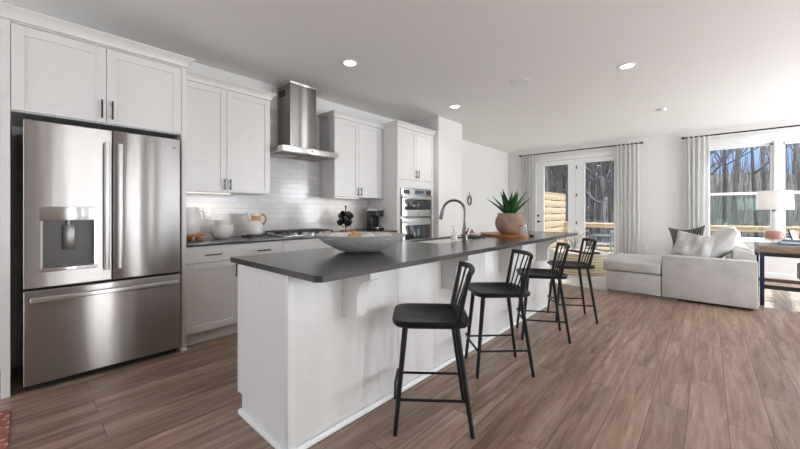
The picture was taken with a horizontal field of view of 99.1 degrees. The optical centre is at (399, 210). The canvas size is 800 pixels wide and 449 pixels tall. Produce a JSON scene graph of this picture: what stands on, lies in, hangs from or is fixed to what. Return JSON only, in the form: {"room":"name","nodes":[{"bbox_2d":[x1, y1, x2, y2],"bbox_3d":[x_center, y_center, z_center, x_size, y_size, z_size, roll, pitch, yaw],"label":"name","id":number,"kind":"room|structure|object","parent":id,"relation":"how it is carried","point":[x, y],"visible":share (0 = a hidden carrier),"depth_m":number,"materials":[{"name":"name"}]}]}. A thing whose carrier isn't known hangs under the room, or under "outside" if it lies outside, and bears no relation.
{"room":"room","nodes":[
{"label":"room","id":0,"kind":"room"},
{"bbox_2d":[0,27,508,369],"bbox_3d":[-1.176,-0.170,4.702,0.150,2.740,12.300,0,0,42],"label":"wall","id":1,"kind":"structure","parent":0,"point":[485,170],"depth_m":4.13,"materials":[{"name":"paint"}]},
{"bbox_2d":[203,208,210,218],"bbox_3d":[-2.043,0.030,3.612,0.009,0.120,0.076,0,0,42],"label":"wall outlet","id":2,"kind":"object","parent":1,"relation":"attached to","point":[207,211],"visible":0.91,"depth_m":3.61,"materials":[{"name":"white plastic"}]},
{"bbox_2d":[186,70,276,194],"bbox_3d":[-1.832,-0.738,3.574,0.371,1.125,0.954,0,0,42],"label":"upper cabinet","id":3,"kind":"object","parent":1,"relation":"attached to","point":[228,132],"visible":0.74,"depth_m":3.45,"materials":[{"name":"white"}]},
{"bbox_2d":[186,108,368,237],"bbox_3d":[-1.389,-0.482,4.348,0.008,1.535,2.680,0,0,42],"label":"backsplash","id":4,"kind":"structure","parent":1,"relation":"attached to","point":[294,201],"depth_m":4.30,"materials":[{"name":"tile"}]},
{"bbox_2d":[270,80,337,161],"bbox_3d":[-1.211,-1.099,4.168,0.494,0.882,0.760,0,0,42],"label":"range hood","id":5,"kind":"object","parent":1,"relation":"attached to","point":[296,100],"visible":0.97,"depth_m":4.12,"materials":[{"name":"metal"}]},
{"bbox_2d":[317,110,383,198],"bbox_3d":[-0.669,-0.738,4.861,0.371,1.125,0.955,0,0,42],"label":"upper cabinet","id":6,"kind":"object","parent":1,"relation":"attached to","point":[357,171],"visible":0.97,"depth_m":4.68,"materials":[{"name":"white"}]},
{"bbox_2d":[0,0,799,152],"bbox_3d":[1.681,-1.590,2.120,7.850,0.100,12.300,0,0,42],"label":"ceiling","id":7,"kind":"structure","parent":0,"point":[712,64],"depth_m":3.38,"materials":[{"name":"paint"}]},
{"bbox_2d":[341,59,358,66],"bbox_3d":[-0.521,-1.537,3.550,0.180,0.006,0.180,0,0,42],"label":"recessed light","id":8,"kind":"object","parent":7,"relation":"in","point":[347,62],"visible":1,"depth_m":3.55,"materials":[{"name":"white"}]},
{"bbox_2d":[449,105,460,108],"bbox_3d":[0.813,-1.537,5.032,0.180,0.006,0.180,0,0,42],"label":"recessed light","id":9,"kind":"object","parent":7,"relation":"in","point":[450,106],"visible":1,"depth_m":5.02,"materials":[{"name":"white"}]},
{"bbox_2d":[510,78,528,85],"bbox_3d":[1.429,-1.537,4.075,0.220,0.006,0.220,0,0,42],"label":"ceiling speaker","id":10,"kind":"object","parent":7,"relation":"attached to","point":[517,82],"visible":1,"depth_m":4.07,"materials":[{"name":"white"}]},
{"bbox_2d":[617,62,636,69],"bbox_3d":[2.414,-1.537,3.625,0.180,0.006,0.180,0,0,42],"label":"recessed light","id":11,"kind":"object","parent":7,"relation":"in","point":[625,66],"visible":1,"depth_m":3.62,"materials":[{"name":"white"}]},
{"bbox_2d":[0,259,799,448],"bbox_3d":[1.681,1.250,2.120,7.850,0.100,12.300,0,0,42],"label":"floor","id":12,"kind":"structure","parent":0,"point":[653,372],"depth_m":2.23,"materials":[{"name":"brown wood"}]},
{"bbox_2d":[0,409,9,448],"bbox_3d":[-2.761,1.195,0.979,0.810,0.010,2.150,0,0,42],"label":"runner rug","id":13,"kind":"object","parent":12,"relation":"on","point":[4,415],"visible":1,"depth_m":1.86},
{"bbox_2d":[0,2,194,398],"bbox_3d":[-2.548,-0.055,2.571,0.654,2.510,1.598,0,0,42],"label":"tall cabinet","id":14,"kind":"object","parent":12,"relation":"on","point":[54,70],"visible":0.97,"depth_m":2.46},
{"bbox_2d":[23,118,179,390],"bbox_3d":[-2.357,0.294,2.732,0.679,1.812,0.892,0,0,42],"label":"refrigerator","id":15,"kind":"object","parent":12,"relation":"on","point":[101,207],"visible":1,"depth_m":2.48,"materials":[{"name":"silver"}]},
{"bbox_2d":[186,241,282,345],"bbox_3d":[-1.757,0.758,3.483,0.604,0.884,0.918,0,0,42],"label":"base cabinet","id":16,"kind":"object","parent":12,"relation":"on","point":[211,278],"visible":0.49,"depth_m":3.15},
{"bbox_2d":[186,229,396,246],"bbox_3d":[-1.162,0.300,4.140,0.606,0.030,2.691,0,0,42],"label":"countertop","id":17,"kind":"structure","parent":16,"relation":"on","point":[211,241],"depth_m":3.41,"materials":[{"name":"stone"}]},
{"bbox_2d":[186,233,203,240],"bbox_3d":[-2.018,0.255,3.286,0.224,0.060,0.224,0,0,42],"label":"cake stand","id":18,"kind":"object","parent":17,"relation":"on","point":[198,236],"visible":0.58,"depth_m":3.27,"materials":[{"name":"orange wood"}]},
{"bbox_2d":[186,207,204,234],"bbox_3d":[-2.028,0.096,3.275,0.206,0.258,0.206,0,0,4],"label":"pitcher","id":19,"kind":"object","parent":18,"relation":"on","point":[193,218],"visible":0.66,"depth_m":3.22,"materials":[{"name":"ceramic"}]},
{"bbox_2d":[210,225,233,238],"bbox_3d":[-1.827,0.215,3.497,0.220,0.140,0.220,0,0,42],"label":"mixing bowl","id":20,"kind":"object","parent":17,"relation":"on","point":[217,231],"visible":0.93,"depth_m":3.41,"materials":[{"name":"white ceramic"}]},
{"bbox_2d":[214,220,229,224],"bbox_3d":[-1.827,0.154,3.504,0.150,0.117,0.150,0,0,42],"label":"mixing bowl","id":21,"kind":"object","parent":20,"relation":"in","point":[216,222],"visible":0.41,"depth_m":3.44,"materials":[{"name":"white ceramic"}]},
{"bbox_2d":[241,234,272,237],"bbox_3d":[-1.562,0.274,3.730,0.200,0.022,0.260,0,0,42],"label":"trivet","id":22,"kind":"object","parent":17,"relation":"on","point":[262,235],"visible":0.87,"depth_m":3.67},
{"bbox_2d":[246,211,266,234],"bbox_3d":[-1.591,0.134,3.751,0.200,0.257,0.185,0,0,-8],"label":"milk jug","id":23,"kind":"object","parent":22,"relation":"on","point":[254,226],"visible":1,"depth_m":3.69,"materials":[{"name":"white ceramic"}]},
{"bbox_2d":[266,228,332,236],"bbox_3d":[-1.179,0.260,4.139,0.480,0.050,0.760,0,0,42],"label":"gas cooktop","id":24,"kind":"object","parent":17,"relation":"in","point":[295,232],"visible":0.95,"depth_m":3.98,"materials":[{"name":"silver metal"}]},
{"bbox_2d":[340,205,351,231],"bbox_3d":[-0.747,0.104,4.692,0.160,0.362,0.159,0,0,42],"label":"mug tree","id":25,"kind":"object","parent":17,"relation":"on","point":[345,230],"visible":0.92,"depth_m":4.66,"materials":[{"name":"orange wood"}]},
{"bbox_2d":[337,217,344,226],"bbox_3d":[-0.807,0.156,4.684,0.120,0.134,0.089,0,0,22],"label":"mug","id":26,"kind":"object","parent":25,"relation":"hanging from","point":[340,222],"visible":0.92,"depth_m":4.66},
{"bbox_2d":[338,211,344,219],"bbox_3d":[-0.802,0.066,4.717,0.089,0.134,0.120,0,0,-36],"label":"mug","id":27,"kind":"object","parent":25,"relation":"hanging from","point":[340,215],"visible":0.93,"depth_m":4.70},
{"bbox_2d":[345,218,350,226],"bbox_3d":[-0.710,0.156,4.643,0.089,0.134,0.120,0,0,-8],"label":"mug","id":28,"kind":"object","parent":25,"relation":"hanging from","point":[347,221],"visible":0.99,"depth_m":4.61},
{"bbox_2d":[345,211,353,218],"bbox_3d":[-0.692,0.066,4.667,0.089,0.134,0.120,0,0,-36],"label":"mug","id":29,"kind":"object","parent":25,"relation":"hanging from","point":[348,214],"visible":0.87,"depth_m":4.63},
{"bbox_2d":[366,208,383,229],"bbox_3d":[-0.386,0.122,5.106,0.260,0.327,0.170,0,0,42],"label":"coffee maker","id":30,"kind":"object","parent":17,"relation":"on","point":[372,215],"visible":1,"depth_m":5.06,"materials":[{"name":"black metal"}]},
{"bbox_2d":[283,238,330,251],"bbox_3d":[-1.145,0.758,4.160,0.604,0.884,0.903,0,0,42],"label":"base cabinet","id":31,"kind":"object","parent":12,"relation":"on","point":[314,243],"visible":0.02,"depth_m":3.83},
{"bbox_2d":[238,238,558,448],"bbox_3d":[0.537,0.750,3.162,0.863,0.900,3.707,0,0,42],"label":"kitchen island","id":32,"kind":"object","parent":12,"relation":"on","point":[314,359],"visible":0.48,"depth_m":1.95,"materials":[{"name":"white"}]},
{"bbox_2d":[230,231,576,282],"bbox_3d":[0.624,0.300,3.248,0.930,0.030,3.945,0,0,42],"label":"island countertop","id":33,"kind":"structure","parent":32,"relation":"on","point":[321,265],"depth_m":2.08,"materials":[{"name":"stone"}]},
{"bbox_2d":[314,232,405,252],"bbox_3d":[-0.276,0.223,2.372,0.602,0.124,0.555,0,0,42],"label":"serving bowl","id":34,"kind":"object","parent":33,"relation":"on","point":[377,243],"visible":0.96,"depth_m":2.21,"materials":[{"name":"ceramic"}]},
{"bbox_2d":[328,232,391,239],"bbox_3d":[-0.277,0.203,2.372,0.566,0.081,0.522,0,0,42],"label":"linen cloth","id":35,"kind":"object","parent":34,"relation":"in","point":[386,233],"visible":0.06,"depth_m":2.55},
{"bbox_2d":[347,230,361,236],"bbox_3d":[-0.322,0.186,2.399,0.115,0.098,0.096,0,0,42],"label":"gourd","id":36,"kind":"object","parent":35,"relation":"on","point":[354,233],"visible":0.54,"depth_m":2.37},
{"bbox_2d":[439,199,468,240],"bbox_3d":[0.525,0.086,3.258,0.299,0.397,0.104,0,0,26],"label":"faucet","id":37,"kind":"object","parent":33,"relation":"on","point":[464,230],"visible":1,"depth_m":3.23,"materials":[{"name":"silver metal"}]},
{"bbox_2d":[451,226,456,239],"bbox_3d":[0.493,0.213,3.113,0.060,0.144,0.057,0,0,42],"label":"soap bottle","id":38,"kind":"object","parent":33,"relation":"on","point":[453,236],"visible":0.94,"depth_m":3.09,"materials":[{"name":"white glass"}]},
{"bbox_2d":[461,234,484,237],"bbox_3d":[0.801,0.277,3.765,0.150,0.016,0.400,0,0,-6],"label":"tray","id":39,"kind":"object","parent":33,"relation":"on","point":[469,236],"visible":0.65,"depth_m":3.58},
{"bbox_2d":[469,233,480,236],"bbox_3d":[0.810,0.260,3.675,0.132,0.034,0.131,0,0,42],"label":"dish","id":40,"kind":"object","parent":39,"relation":"on","point":[471,234],"visible":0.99,"depth_m":3.64,"materials":[{"name":"white ceramic"}]},
{"bbox_2d":[480,232,528,237],"bbox_3d":[1.183,0.274,3.902,0.412,0.022,0.750,0,0,-7],"label":"cutting board","id":41,"kind":"object","parent":33,"relation":"on","point":[493,234],"visible":0.81,"depth_m":3.72,"materials":[{"name":"brown wood"}]},
{"bbox_2d":[489,188,528,234],"bbox_3d":[1.234,0.007,3.865,0.421,0.511,0.449,0,0,-30],"label":"agave","id":42,"kind":"object","parent":41,"relation":"on","point":[510,222],"visible":0.98,"depth_m":3.76,"materials":[{"name":"plant"}]},
{"bbox_2d":[369,120,435,240],"bbox_3d":[0.038,-0.050,5.434,0.651,2.500,0.935,0,0,42],"label":"tall cabinet","id":43,"kind":"object","parent":12,"relation":"on","point":[408,155],"visible":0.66,"depth_m":5.11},
{"bbox_2d":[400,188,433,240],"bbox_3d":[0.282,0.215,5.245,0.095,1.110,0.750,0,0,42],"label":"wall oven","id":44,"kind":"object","parent":43,"relation":"on","point":[416,221],"visible":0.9,"depth_m":5.20,"materials":[{"name":"metal"}]},
{"bbox_2d":[392,261,474,438],"bbox_3d":[0.195,0.756,1.976,0.466,0.891,0.410,0,0,3],"label":"bar stool","id":45,"kind":"object","parent":12,"relation":"on","point":[453,316],"visible":1,"depth_m":1.83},
{"bbox_2d":[465,249,534,378],"bbox_3d":[0.759,0.756,2.620,0.466,0.891,0.410,0,0,-3],"label":"bar stool","id":46,"kind":"object","parent":12,"relation":"on","point":[508,290],"visible":0.98,"depth_m":2.54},
{"bbox_2d":[516,242,570,343],"bbox_3d":[1.377,0.756,3.287,0.466,0.891,0.410,0,0,11],"label":"bar stool","id":47,"kind":"object","parent":12,"relation":"on","point":[536,273],"visible":0.88,"depth_m":3.22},
{"bbox_2d":[547,238,598,323],"bbox_3d":[1.924,0.756,3.812,0.466,0.891,0.410,0,0,9],"label":"bar stool","id":48,"kind":"object","parent":12,"relation":"on","point":[579,264],"visible":0.83,"depth_m":3.77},
{"bbox_2d":[549,265,677,299],"bbox_3d":[3.494,1.194,6.402,2.800,0.012,2.415,0,0,42],"label":"area rug","id":49,"kind":"object","parent":12,"relation":"on","point":[598,282],"visible":0.24,"depth_m":5.65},
{"bbox_2d":[553,249,607,275],"bbox_3d":[3.489,0.988,6.619,0.930,0.400,0.930,0,0,42],"label":"coffee table","id":50,"kind":"object","parent":49,"relation":"on","point":[598,259],"visible":0.4,"depth_m":6.22,"materials":[{"name":"beige wicker"}]},
{"bbox_2d":[559,228,588,248],"bbox_3d":[3.439,0.562,6.739,0.503,0.452,0.373,0,0,7],"label":"flower vase","id":51,"kind":"object","parent":50,"relation":"on","point":[579,232],"visible":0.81,"depth_m":6.76,"materials":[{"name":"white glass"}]},
{"bbox_2d":[569,249,599,253],"bbox_3d":[3.470,0.773,6.434,0.280,0.030,0.540,0,0,-6],"label":"serving tray","id":52,"kind":"object","parent":50,"relation":"on","point":[571,250],"visible":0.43,"depth_m":6.37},
{"bbox_2d":[603,242,757,310],"bbox_3d":[4.444,0.851,5.462,1.610,0.697,2.435,0,0,42],"label":"sectional sofa","id":53,"kind":"object","parent":12,"relation":"on","point":[732,280],"visible":0.88,"depth_m":4.44,"materials":[{"name":"fabric"}]},
{"bbox_2d":[603,253,661,274],"bbox_3d":[3.652,0.805,5.268,0.695,0.160,1.085,0,0,42],"label":"cushion","id":54,"kind":"object","parent":53,"relation":"on","point":[619,263],"depth_m":4.94,"materials":[{"name":"fabric"}]},
{"bbox_2d":[668,225,704,246],"bbox_3d":[4.139,0.465,4.908,0.459,0.522,0.203,0,0,45],"label":"throw pillow","id":55,"kind":"object","parent":53,"relation":"on","point":[700,230],"visible":0.32,"depth_m":4.91,"materials":[{"name":"fabric"}]},
{"bbox_2d":[670,230,715,256],"bbox_3d":[3.994,0.510,4.661,0.254,0.479,0.485,0,0,-28],"label":"throw pillow","id":56,"kind":"object","parent":53,"relation":"on","point":[686,244],"visible":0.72,"depth_m":4.62,"materials":[{"name":"fabric"}]},
{"bbox_2d":[710,227,740,257],"bbox_3d":[4.366,0.435,4.627,0.374,0.446,0.542,0,0,45],"label":"throw pillow","id":57,"kind":"object","parent":53,"relation":"on","point":[727,238],"visible":0.69,"depth_m":4.45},
{"bbox_2d":[754,241,799,305],"bbox_3d":[5.349,0.818,4.103,1.465,0.765,0.700,0,0,42],"label":"desk","id":58,"kind":"object","parent":12,"relation":"on","point":[770,249],"visible":0.91,"depth_m":4.31,"materials":[{"name":"brown wood"}]},
{"bbox_2d":[756,190,794,239],"bbox_3d":[5.039,0.083,4.584,0.362,0.705,0.362,0,0,42],"label":"table lamp","id":59,"kind":"object","parent":58,"relation":"on","point":[774,200],"visible":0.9,"depth_m":4.49,"materials":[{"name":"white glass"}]},
{"bbox_2d":[777,242,799,245],"bbox_3d":[4.974,0.422,4.266,0.260,0.026,0.340,0,0,-44],"label":"book","id":60,"kind":"object","parent":58,"relation":"on","point":[778,243],"visible":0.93,"depth_m":4.24,"materials":[{"name":"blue paper"}]},
{"bbox_2d":[778,240,799,243],"bbox_3d":[4.981,0.398,4.259,0.320,0.022,0.240,0,0,42],"label":"book","id":61,"kind":"object","parent":60,"relation":"on","point":[778,240],"visible":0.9,"depth_m":4.23,"materials":[{"name":"white paper"}]},
{"bbox_2d":[782,239,799,241],"bbox_3d":[4.996,0.377,4.260,0.220,0.020,0.300,0,0,-42],"label":"book","id":62,"kind":"object","parent":61,"relation":"on","point":[783,240],"visible":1,"depth_m":4.26,"materials":[{"name":"white paper"}]},
{"bbox_2d":[787,229,797,239],"bbox_3d":[5.189,0.340,4.493,0.140,0.185,0.066,0,0,-20],"label":"photo frame","id":63,"kind":"object","parent":58,"relation":"on","point":[792,233],"visible":0.59,"depth_m":4.49,"materials":[{"name":"white paper"}]},
{"bbox_2d":[790,230,797,239],"bbox_3d":[5.191,0.337,4.485,0.110,0.154,0.045,0,0,-20],"label":"picture","id":64,"kind":"object","parent":63,"relation":"attached to","point":[793,235],"depth_m":4.49,"materials":[{"name":"white paper"}]},
{"bbox_2d":[797,263,799,279],"bbox_3d":[5.302,0.940,4.226,0.460,0.520,0.380,0,0,42],"label":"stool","id":65,"kind":"object","parent":12,"relation":"on","point":[798,264],"visible":1,"depth_m":4.42,"materials":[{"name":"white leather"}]},
{"bbox_2d":[410,116,461,236],"bbox_3d":[0.608,-0.170,6.042,0.700,2.740,0.720,0,0,42],"label":"wall","id":66,"kind":"structure","parent":0,"point":[447,182],"depth_m":5.73,"materials":[{"name":"paint"}]},
{"bbox_2d":[495,213,524,234],"bbox_3d":[1.246,0.145,3.861,0.330,0.236,0.330,0,0,42],"label":"pot","id":67,"kind":"object","parent":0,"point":[505,223],"depth_m":3.74,"materials":[{"name":"ceramic"}]},
{"bbox_2d":[509,119,799,274],"bbox_3d":[5.754,-0.170,6.628,7.550,2.740,0.150,0,0,42],"label":"wall","id":68,"kind":"structure","parent":0,"point":[661,157],"depth_m":6.92,"materials":[{"name":"paint"}]},
{"bbox_2d":[537,159,576,258],"bbox_3d":[3.797,-0.015,8.283,0.939,2.390,0.098,0,0,42],"label":"door","id":69,"kind":"structure","parent":68,"relation":"in","point":[572,166],"depth_m":8.21,"materials":[{"name":"white"}]},
{"bbox_2d":[536,150,614,230],"bbox_3d":[4.119,-0.060,7.987,2.020,2.520,0.025,0,0,42],"label":"trim","id":70,"kind":"structure","parent":68,"relation":"attached to","point":[605,153],"depth_m":8.08,"materials":[{"name":"white"}]},
{"bbox_2d":[519,142,642,156],"bbox_3d":[4.080,-1.410,7.956,2.625,0.060,0.124,0,0,42],"label":"curtain rod","id":71,"kind":"object","parent":68,"relation":"attached to","point":[639,142],"visible":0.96,"depth_m":7.81,"materials":[{"name":"brown metal"}]},
{"bbox_2d":[521,154,535,230],"bbox_3d":[3.259,-0.122,8.646,0.367,2.605,0.064,0,0,42],"label":"curtain","id":72,"kind":"object","parent":71,"relation":"hanging from","point":[528,163],"visible":0.67,"depth_m":8.63,"materials":[{"name":"fabric"}]},
{"bbox_2d":[615,142,639,253],"bbox_3d":[4.817,-0.122,7.238,0.449,2.605,0.060,0,0,42],"label":"curtain","id":73,"kind":"object","parent":71,"relation":"hanging from","point":[627,174],"visible":0.91,"depth_m":7.24,"materials":[{"name":"fabric"}]},
{"bbox_2d":[576,156,614,257],"bbox_3d":[4.474,-0.015,7.702,0.902,2.390,0.051,0,0,42],"label":"door","id":74,"kind":"structure","parent":68,"relation":"in","point":[580,171],"depth_m":7.90,"materials":[{"name":"white"}]},
{"bbox_2d":[681,125,799,139],"bbox_3d":[6.454,-1.410,5.810,2.555,0.060,0.124,0,0,42],"label":"curtain rod","id":75,"kind":"object","parent":68,"relation":"attached to","point":[682,138],"visible":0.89,"depth_m":6.04,"materials":[{"name":"brown metal"}]},
{"bbox_2d":[685,134,709,235],"bbox_3d":[5.654,-0.122,6.481,0.361,2.605,0.065,0,0,42],"label":"curtain","id":76,"kind":"object","parent":75,"relation":"hanging from","point":[697,150],"visible":0.66,"depth_m":6.47,"materials":[{"name":"fabric"}]},
{"bbox_2d":[710,141,773,241],"bbox_3d":[6.178,-0.335,6.217,0.930,1.750,0.090,0,0,42],"label":"window","id":77,"kind":"structure","parent":68,"relation":"in","point":[768,143],"depth_m":6.04,"materials":[{"name":"white"}]},
{"bbox_2d":[710,130,799,246],"bbox_3d":[6.481,-0.350,5.836,2.110,2.000,0.050,0,0,42],"label":"trim","id":78,"kind":"structure","parent":68,"relation":"attached to","point":[795,134],"depth_m":6.04,"materials":[{"name":"white"}]},
{"bbox_2d":[774,140,782,241],"bbox_3d":[6.524,-0.335,5.884,0.100,1.750,0.120,0,0,42],"label":"trim","id":79,"kind":"structure","parent":68,"relation":"attached to","point":[778,144],"depth_m":5.84,"materials":[{"name":"white"}]},
{"bbox_2d":[759,272,799,280],"bbox_3d":[5.699,1.135,6.566,7.550,0.130,0.015,0,0,42],"label":"baseboard","id":80,"kind":"structure","parent":68,"relation":"attached to","point":[766,274],"depth_m":5.83,"materials":[{"name":"white"}]},
{"bbox_2d":[783,138,799,239],"bbox_3d":[6.890,-0.335,5.574,0.930,1.750,0.090,0,0,42],"label":"window","id":81,"kind":"structure","parent":68,"relation":"in","point":[789,141],"depth_m":5.82,"materials":[{"name":"white"}]},
{"label":"outside","id":82,"kind":"structure","parent":0,"visible":0},
{"bbox_3d":[6.741,1.290,7.757,6.800,0.100,2.850,0,0,42],"label":"deck","id":83,"kind":"object","parent":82,"visible":0},
{"bbox_2d":[545,192,565,248],"bbox_3d":[4.335,0.375,9.912,0.140,1.810,2.720,0,0,42],"label":"privacy fence","id":84,"kind":"object","parent":83,"relation":"on","point":[549,212],"visible":0.38,"depth_m":10.17,"materials":[{"name":"brown wood"}]},
{"bbox_2d":[590,230,613,252],"bbox_3d":[5.028,0.860,8.449,0.470,0.760,0.500,0,0,42],"label":"patio chair","id":85,"kind":"object","parent":83,"relation":"on","point":[611,235],"visible":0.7,"depth_m":8.30,"materials":[{"name":"grey metal"}]},
{"bbox_2d":[565,221,799,249],"bbox_3d":[7.655,0.790,8.664,6.460,0.900,0.140,0,0,42],"label":"deck railing","id":86,"kind":"object","parent":83,"relation":"on","point":[741,229],"visible":0.23,"depth_m":8.35,"materials":[{"name":"brown wood"}]},
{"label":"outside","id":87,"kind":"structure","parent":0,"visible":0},
{"bbox_2d":[545,172,799,252],"bbox_3d":[27.400,-3.321,45.232,130.000,13.943,86.140,0,0,42],"label":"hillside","id":88,"kind":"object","parent":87,"point":[792,219],"visible":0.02,"depth_m":29.31,"materials":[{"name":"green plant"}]},
{"bbox_2d":[545,166,550,227],"bbox_3d":[9.651,-7.639,22.580,5.274,21.275,3.975,0,0,20],"label":"bare tree","id":89,"kind":"object","parent":88,"relation":"on","point":[546,167],"visible":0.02,"depth_m":21.77,"materials":[{"name":"grey plant"}]},
{"bbox_2d":[551,168,556,213],"bbox_3d":[16.025,-8.651,36.886,5.188,19.558,3.911,0,0,-29],"label":"bare tree","id":90,"kind":"object","parent":88,"relation":"on","point":[554,185],"visible":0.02,"depth_m":36.16,"materials":[{"name":"grey plant"}]},
{"bbox_2d":[545,165,567,199],"bbox_3d":[11.765,-4.346,28.940,5.269,13.126,5.269,0,0,-3],"label":"bare tree","id":91,"kind":"object","parent":88,"relation":"on","point":[556,188],"visible":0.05,"depth_m":29.45,"materials":[{"name":"grey plant"}]},
{"bbox_2d":[552,165,567,213],"bbox_3d":[13.474,-6.516,29.171,4.711,17.461,4.562,0,0,30],"label":"bare tree","id":92,"kind":"object","parent":88,"relation":"on","point":[564,178],"visible":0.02,"depth_m":28.64,"materials":[{"name":"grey plant"}]},
{"bbox_2d":[548,165,597,195],"bbox_3d":[11.983,-5.640,25.100,5.617,16.829,5.617,0,0,34],"label":"bare tree","id":93,"kind":"object","parent":88,"relation":"on","point":[552,174],"visible":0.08,"depth_m":24.66,"materials":[{"name":"grey plant"}]},
{"bbox_2d":[552,162,595,220],"bbox_3d":[12.863,-6.406,26.279,6.035,18.143,6.034,0,0,16],"label":"bare tree","id":94,"kind":"object","parent":88,"relation":"on","point":[561,171],"visible":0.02,"depth_m":25.85,"materials":[{"name":"grey plant"}]},
{"bbox_2d":[585,163,586,236],"bbox_3d":[12.540,-6.673,22.282,6.159,19.478,4.530,0,0,40],"label":"bare tree","id":95,"kind":"object","parent":88,"relation":"on","point":[585,163],"visible":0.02,"depth_m":22.17,"materials":[{"name":"grey plant"}]},
{"bbox_2d":[563,161,612,251],"bbox_3d":[11.060,-5.426,19.719,6.322,17.343,6.322,0,0,40],"label":"bare tree","id":96,"kind":"object","parent":88,"relation":"on","point":[602,187],"visible":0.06,"depth_m":19.72,"materials":[{"name":"grey plant"}]},
{"bbox_2d":[590,163,592,231],"bbox_3d":[14.664,-7.166,27.945,4.930,18.432,4.464,0,0,31],"label":"bare tree","id":97,"kind":"object","parent":88,"relation":"on","point":[591,200],"visible":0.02,"depth_m":27.53,"materials":[{"name":"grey plant"}]},
{"bbox_2d":[586,162,597,242],"bbox_3d":[14.068,-5.679,24.127,3.484,16.520,4.622,0,0,28],"label":"bare tree","id":98,"kind":"object","parent":88,"relation":"on","point":[588,181],"visible":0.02,"depth_m":24.30,"materials":[{"name":"grey plant"}]},
{"bbox_2d":[592,179,594,222],"bbox_3d":[16.074,-8.615,28.549,4.688,20.694,4.245,0,0,-44],"label":"bare tree","id":99,"kind":"object","parent":88,"relation":"on","point":[594,179],"visible":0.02,"depth_m":29.18,"materials":[{"name":"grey plant"}]},
{"bbox_2d":[596,162,600,246],"bbox_3d":[13.829,-9.018,23.462,4.080,23.819,5.680,0,0,35],"label":"bare tree","id":100,"kind":"object","parent":88,"relation":"on","point":[598,210],"visible":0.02,"depth_m":22.68,"materials":[{"name":"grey plant"}]},
{"bbox_2d":[604,161,607,233],"bbox_3d":[15.117,-8.067,26.261,4.874,20.556,3.674,0,0,-15],"label":"bare tree","id":101,"kind":"object","parent":88,"relation":"on","point":[604,161],"visible":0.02,"depth_m":25.48,"materials":[{"name":"grey plant"}]},
{"bbox_2d":[605,162,611,228],"bbox_3d":[17.101,-7.747,27.506,4.614,19.049,4.765,0,0,37],"label":"bare tree","id":102,"kind":"object","parent":88,"relation":"on","point":[607,169],"visible":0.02,"depth_m":27.11,"materials":[{"name":"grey plant"}]},
{"bbox_2d":[612,161,613,211],"bbox_3d":[22.161,-9.634,33.909,4.490,20.037,4.959,0,0,-27],"label":"bare tree","id":103,"kind":"object","parent":88,"relation":"on","point":[613,161],"visible":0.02,"depth_m":34.56,"materials":[{"name":"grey plant"}]},
{"bbox_2d":[545,145,799,251],"bbox_3d":[14.582,-7.934,53.077,110.393,22.957,62.646,0,0,42],"label":"trees","id":104,"kind":"object","parent":88,"relation":"on","point":[741,170],"visible":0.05,"depth_m":30.20,"materials":[{"name":"grey plant"}]},
{"bbox_2d":[710,149,735,175],"bbox_3d":[21.997,-6.013,23.561,3.957,15.171,3.583,0,0,18],"label":"bare tree","id":105,"kind":"object","parent":88,"relation":"on","point":[718,166],"visible":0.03,"depth_m":23.46,"materials":[{"name":"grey plant"}]},
{"bbox_2d":[710,148,738,168],"bbox_3d":[19.242,-5.575,23.975,5.880,14.432,5.880,0,0,8],"label":"bare tree","id":106,"kind":"object","parent":88,"relation":"on","point":[728,154],"visible":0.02,"depth_m":21.71,"materials":[{"name":"grey plant"}]},
{"bbox_2d":[713,146,760,224],"bbox_3d":[20.091,-5.439,20.243,4.118,14.691,2.958,0,0,21],"label":"bare tree","id":107,"kind":"object","parent":88,"relation":"on","point":[724,208],"visible":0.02,"depth_m":20.42,"materials":[{"name":"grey plant"}]},
{"bbox_2d":[733,148,743,199],"bbox_3d":[32.200,-9.293,32.102,4.545,16.820,3.426,0,0,12],"label":"bare tree","id":108,"kind":"object","parent":88,"relation":"on","point":[737,154],"visible":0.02,"depth_m":32.70,"materials":[{"name":"grey plant"}]},
{"bbox_2d":[737,147,748,182],"bbox_3d":[43.281,-12.537,42.772,6.409,18.912,6.409,0,0,-43],"label":"bare tree","id":109,"kind":"object","parent":88,"relation":"on","point":[738,165],"visible":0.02,"depth_m":42.67,"materials":[{"name":"grey plant"}]},
{"bbox_2d":[760,146,767,190],"bbox_3d":[31.001,-10.700,28.790,4.184,21.259,5.550,0,0,-23],"label":"bare tree","id":110,"kind":"object","parent":88,"relation":"on","point":[763,160],"visible":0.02,"depth_m":28.29,"materials":[{"name":"grey plant"}]},
{"bbox_2d":[750,144,789,237],"bbox_3d":[20.578,-6.355,18.809,4.517,17.112,4.090,0,0,20],"label":"bare tree","id":111,"kind":"object","parent":88,"relation":"on","point":[753,173],"visible":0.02,"depth_m":18.96,"materials":[{"name":"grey plant"}]},
{"bbox_2d":[785,146,786,172],"bbox_3d":[64.608,-14.227,56.910,4.578,19.253,5.704,0,0,-24],"label":"bare tree","id":112,"kind":"object","parent":88,"relation":"on","point":[786,146],"visible":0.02,"depth_m":56.55,"materials":[{"name":"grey plant"}]},
{"bbox_2d":[789,143,795,173],"bbox_3d":[59.031,-13.870,52.099,5.703,18.068,5.641,0,0,-10],"label":"bare tree","id":113,"kind":"object","parent":88,"relation":"on","point":[794,156],"visible":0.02,"depth_m":51.69,"materials":[{"name":"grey plant"}]},
{"bbox_2d":[795,143,799,189],"bbox_3d":[41.962,-10.815,36.097,6.544,17.856,4.813,0,0,-13],"label":"bare tree","id":114,"kind":"object","parent":88,"relation":"on","point":[797,155],"visible":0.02,"depth_m":35.58,"materials":[{"name":"grey plant"}]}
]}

